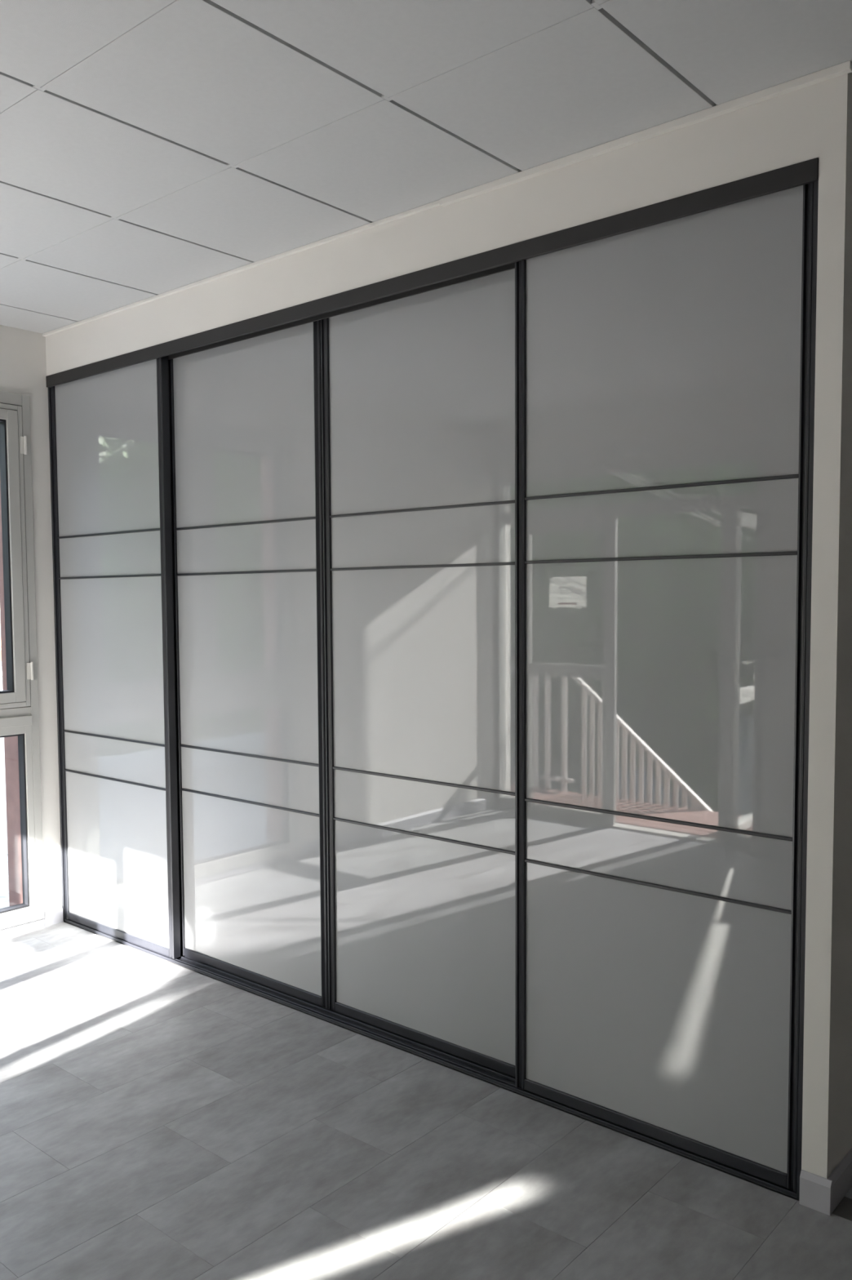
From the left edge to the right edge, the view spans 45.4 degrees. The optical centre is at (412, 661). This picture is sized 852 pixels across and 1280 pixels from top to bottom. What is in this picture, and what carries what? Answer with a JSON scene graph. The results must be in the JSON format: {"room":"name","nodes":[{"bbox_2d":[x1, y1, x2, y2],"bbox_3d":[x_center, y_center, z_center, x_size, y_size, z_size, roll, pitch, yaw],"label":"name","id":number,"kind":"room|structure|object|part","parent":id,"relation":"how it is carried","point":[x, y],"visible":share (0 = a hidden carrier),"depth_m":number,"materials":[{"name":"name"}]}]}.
{"room":"empty office room","nodes":[
{"label":"empty office room","id":0,"kind":"room"},
{"bbox_2d":[0,324,62,910],"bbox_3d":[-2.749,0.028,3.786,0.170,3.018,4.220,3,5,41],"label":"wall","id":1,"kind":"structure","parent":0,"point":[23,357],"depth_m":4.80,"materials":[{"name":"white paint"}]},
{"bbox_2d":[0,475,22,906],"bbox_3d":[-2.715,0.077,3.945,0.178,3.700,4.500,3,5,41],"label":"window pane","id":2,"kind":"object","parent":1,"relation":"attached to","point":[11,753],"depth_m":4.91,"materials":[{"name":"glass"}]},
{"bbox_2d":[0,391,44,929],"bbox_3d":[-2.222,0.032,4.299,0.098,2.460,1.325,3,5,41],"label":"window","id":3,"kind":"structure","parent":1,"relation":"in","point":[19,704],"depth_m":4.71,"materials":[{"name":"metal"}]},
{"bbox_3d":[-2.012,-0.466,4.511,0.075,1.335,0.550,3,5,41],"label":"sash","id":4,"kind":"part","parent":3,"relation":"part of","materials":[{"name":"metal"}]},
{"bbox_3d":[-2.217,0.777,4.345,0.067,0.897,1.249,3,5,41],"label":"sash","id":5,"kind":"part","parent":3,"relation":"part of","materials":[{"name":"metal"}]},
{"bbox_2d":[0,918,44,937],"bbox_3d":[-2.200,1.281,4.351,0.010,0.038,1.345,3,5,41],"label":"trim","id":6,"kind":"structure","parent":1,"relation":"attached to","point":[11,931],"depth_m":4.77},
{"bbox_2d":[44,906,63,926],"bbox_3d":[-1.728,1.227,4.893,0.013,0.075,0.092,3,5,41],"label":"baseboard","id":7,"kind":"structure","parent":1,"relation":"attached to","point":[55,915],"depth_m":4.89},
{"bbox_2d":[0,921,851,1279],"bbox_3d":[1.365,1.540,1.704,8.920,0.200,6.100,3,5,41],"label":"floor","id":8,"kind":"structure","parent":0,"point":[161,1118],"depth_m":2.80,"materials":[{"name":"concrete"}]},
{"bbox_2d":[0,0,851,333],"bbox_3d":[1.344,-1.503,1.518,8.920,0.300,6.100,3,5,41],"label":"ceiling","id":9,"kind":"structure","parent":0,"point":[148,148],"depth_m":2.57,"materials":[{"name":"tile"}]},
{"bbox_2d":[45,71,851,1178],"bbox_3d":[0.348,-0.139,4.590,3.798,2.824,2.300,3,5,41],"label":"wall","id":10,"kind":"structure","parent":0,"point":[815,121],"depth_m":2.58,"materials":[{"name":"white paint"}]},
{"bbox_2d":[42,200,439,336],"bbox_3d":[-0.818,-1.483,3.975,2.400,0.012,0.016,3,5,41],"label":"trim","id":11,"kind":"structure","parent":10,"relation":"attached to","point":[436,203],"depth_m":3.75,"materials":[{"name":"white paint"}]},
{"bbox_2d":[46,157,818,1199],"bbox_3d":[-0.326,0.022,3.735,3.562,2.604,0.119,3,5,41],"label":"door frame","id":12,"kind":"structure","parent":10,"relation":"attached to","point":[503,259],"depth_m":3.18,"materials":[{"name":"metal"}]},
{"bbox_2d":[51,355,180,959],"bbox_3d":[-1.353,-0.022,4.586,0.868,2.574,0.037,3,5,41],"label":"sliding door","id":13,"kind":"structure","parent":12,"relation":"attached to","point":[111,429],"depth_m":4.54,"materials":[{"name":"glass"}]},
{"bbox_3d":[-1.367,-0.929,4.532,0.814,0.711,0.006,3,5,41],"label":"glass panel","id":14,"kind":"part","parent":13,"relation":"part of","materials":[{"name":"grey glass"}]},
{"bbox_3d":[-1.364,-0.474,4.559,0.814,0.184,0.006,3,5,41],"label":"glass panel","id":15,"kind":"part","parent":13,"relation":"part of","materials":[{"name":"grey glass"}]},
{"bbox_3d":[-1.361,-0.016,4.588,0.814,0.719,0.006,3,5,41],"label":"glass panel","id":16,"kind":"part","parent":13,"relation":"part of","materials":[{"name":"grey glass"}]},
{"bbox_3d":[-1.358,0.442,4.616,0.814,0.181,0.006,3,5,41],"label":"glass panel","id":17,"kind":"part","parent":13,"relation":"part of","materials":[{"name":"grey glass"}]},
{"bbox_3d":[-1.355,0.884,4.643,0.814,0.689,0.006,3,5,41],"label":"glass panel","id":18,"kind":"part","parent":13,"relation":"part of","materials":[{"name":"grey glass"}]},
{"bbox_3d":[-1.349,1.245,4.669,0.814,0.034,0.035,3,5,41],"label":"rail","id":19,"kind":"part","parent":13,"relation":"part of","materials":[{"name":"metal"}]},
{"bbox_2d":[168,320,328,1008],"bbox_3d":[-0.667,0.006,4.060,0.922,2.574,0.037,3,5,41],"label":"sliding door","id":20,"kind":"structure","parent":12,"relation":"attached to","point":[246,447],"depth_m":4.02,"materials":[{"name":"glass"}]},
{"bbox_3d":[-0.676,-0.901,4.001,0.854,0.711,0.006,3,5,41],"label":"glass panel","id":21,"kind":"part","parent":20,"relation":"part of","materials":[{"name":"grey glass"}]},
{"bbox_3d":[-0.673,-0.446,4.029,0.854,0.184,0.006,3,5,41],"label":"glass panel","id":22,"kind":"part","parent":20,"relation":"part of","materials":[{"name":"grey glass"}]},
{"bbox_3d":[-0.670,0.012,4.057,0.854,0.719,0.006,3,5,41],"label":"glass panel","id":23,"kind":"part","parent":20,"relation":"part of","materials":[{"name":"grey glass"}]},
{"bbox_3d":[-0.667,0.469,4.085,0.854,0.181,0.006,3,5,41],"label":"glass panel","id":24,"kind":"part","parent":20,"relation":"part of","materials":[{"name":"grey glass"}]},
{"bbox_3d":[-0.664,0.912,4.112,0.854,0.689,0.006,3,5,41],"label":"glass panel","id":25,"kind":"part","parent":20,"relation":"part of","materials":[{"name":"grey glass"}]},
{"bbox_3d":[-0.658,1.273,4.139,0.854,0.034,0.035,3,5,41],"label":"rail","id":26,"kind":"part","parent":20,"relation":"part of","materials":[{"name":"metal"}]},
{"bbox_2d":[320,268,515,1076],"bbox_3d":[0.035,0.038,3.455,0.924,2.574,0.037,3,5,41],"label":"sliding door","id":27,"kind":"structure","parent":12,"relation":"attached to","point":[418,391],"depth_m":3.44,"materials":[{"name":"glass"}]},
{"bbox_3d":[0.026,-0.869,3.396,0.856,0.711,0.006,3,5,41],"label":"glass panel","id":28,"kind":"part","parent":27,"relation":"part of","materials":[{"name":"grey glass"}]},
{"bbox_3d":[0.029,-0.414,3.424,0.856,0.184,0.006,3,5,41],"label":"glass panel","id":29,"kind":"part","parent":27,"relation":"part of","materials":[{"name":"grey glass"}]},
{"bbox_3d":[0.032,0.044,3.452,0.856,0.719,0.006,3,5,41],"label":"glass panel","id":30,"kind":"part","parent":27,"relation":"part of","materials":[{"name":"grey glass"}]},
{"bbox_3d":[0.035,0.502,3.480,0.856,0.181,0.006,3,5,41],"label":"glass panel","id":31,"kind":"part","parent":27,"relation":"part of","materials":[{"name":"grey glass"}]},
{"bbox_3d":[0.038,0.944,3.507,0.856,0.689,0.006,3,5,41],"label":"glass panel","id":32,"kind":"part","parent":27,"relation":"part of","materials":[{"name":"grey glass"}]},
{"bbox_3d":[0.044,1.305,3.534,0.856,0.034,0.035,3,5,41],"label":"rail","id":33,"kind":"part","parent":27,"relation":"part of","materials":[{"name":"metal"}]},
{"bbox_2d":[515,182,813,1191],"bbox_3d":[0.660,0.071,2.850,0.886,2.574,0.037,3,5,41],"label":"sliding door","id":34,"kind":"structure","parent":12,"relation":"attached to","point":[663,370],"depth_m":2.81,"materials":[{"name":"glass"}]},
{"bbox_3d":[0.671,1.338,2.927,0.824,0.034,0.035,3,5,41],"label":"rail","id":35,"kind":"part","parent":34,"relation":"part of","materials":[{"name":"metal"}]},
{"bbox_3d":[0.665,0.977,2.900,0.824,0.689,0.006,3,5,41],"label":"glass panel","id":36,"kind":"part","parent":34,"relation":"part of","materials":[{"name":"grey glass"}]},
{"bbox_3d":[0.662,0.535,2.873,0.824,0.181,0.006,3,5,41],"label":"glass panel","id":37,"kind":"part","parent":34,"relation":"part of","materials":[{"name":"grey glass"}]},
{"bbox_3d":[0.659,0.077,2.845,0.824,0.719,0.006,3,5,41],"label":"glass panel","id":38,"kind":"part","parent":34,"relation":"part of","materials":[{"name":"grey glass"}]},
{"bbox_3d":[0.656,-0.381,2.817,0.824,0.184,0.006,3,5,41],"label":"glass panel","id":39,"kind":"part","parent":34,"relation":"part of","materials":[{"name":"grey glass"}]},
{"bbox_3d":[0.653,-0.836,2.789,0.824,0.711,0.006,3,5,41],"label":"glass panel","id":40,"kind":"part","parent":34,"relation":"part of","materials":[{"name":"grey glass"}]},
{"bbox_2d":[440,60,851,206],"bbox_3d":[0.559,-1.415,2.785,1.238,0.020,0.020,3,5,41],"label":"trim","id":41,"kind":"structure","parent":10,"relation":"attached to","point":[845,68],"depth_m":2.69,"materials":[{"name":"white paint"}]},
{"bbox_2d":[799,1169,832,1215],"bbox_3d":[1.020,1.345,2.576,0.076,0.085,0.013,3,5,41],"label":"baseboard","id":42,"kind":"object","parent":10,"relation":"attached to","point":[815,1191],"visible":1,"depth_m":2.57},
{"bbox_2d":[827,1147,851,1213],"bbox_3d":[1.800,1.288,3.429,0.013,0.085,2.300,3,5,41],"label":"baseboard","id":43,"kind":"structure","parent":10,"relation":"attached to","point":[842,1175],"depth_m":2.62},
{"label":"outside","id":44,"kind":"structure","parent":0,"visible":0},
{"bbox_2d":[0,852,9,908],"bbox_3d":[-4.964,2.389,1.213,80.000,1.050,110.000,3,5,41],"label":"ground","id":45,"kind":"structure","parent":44,"point":[4,876],"depth_m":6.90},
{"bbox_2d":[0,637,1,666],"bbox_3d":[-3.031,0.232,13.299,5.400,1.750,3.600,3,5,41],"label":"garden shed","id":46,"kind":"object","parent":45,"relation":"on","point":[0,637],"visible":0.02,"depth_m":13.37,"materials":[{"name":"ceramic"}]},
{"bbox_2d":[0,666,8,854],"bbox_3d":[-4.748,0.676,9.187,7.800,1.390,0.260,3,5,41],"label":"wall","id":47,"kind":"structure","parent":45,"relation":"on","point":[3,824],"depth_m":7.63,"materials":[{"name":"white paint"}]}
]}

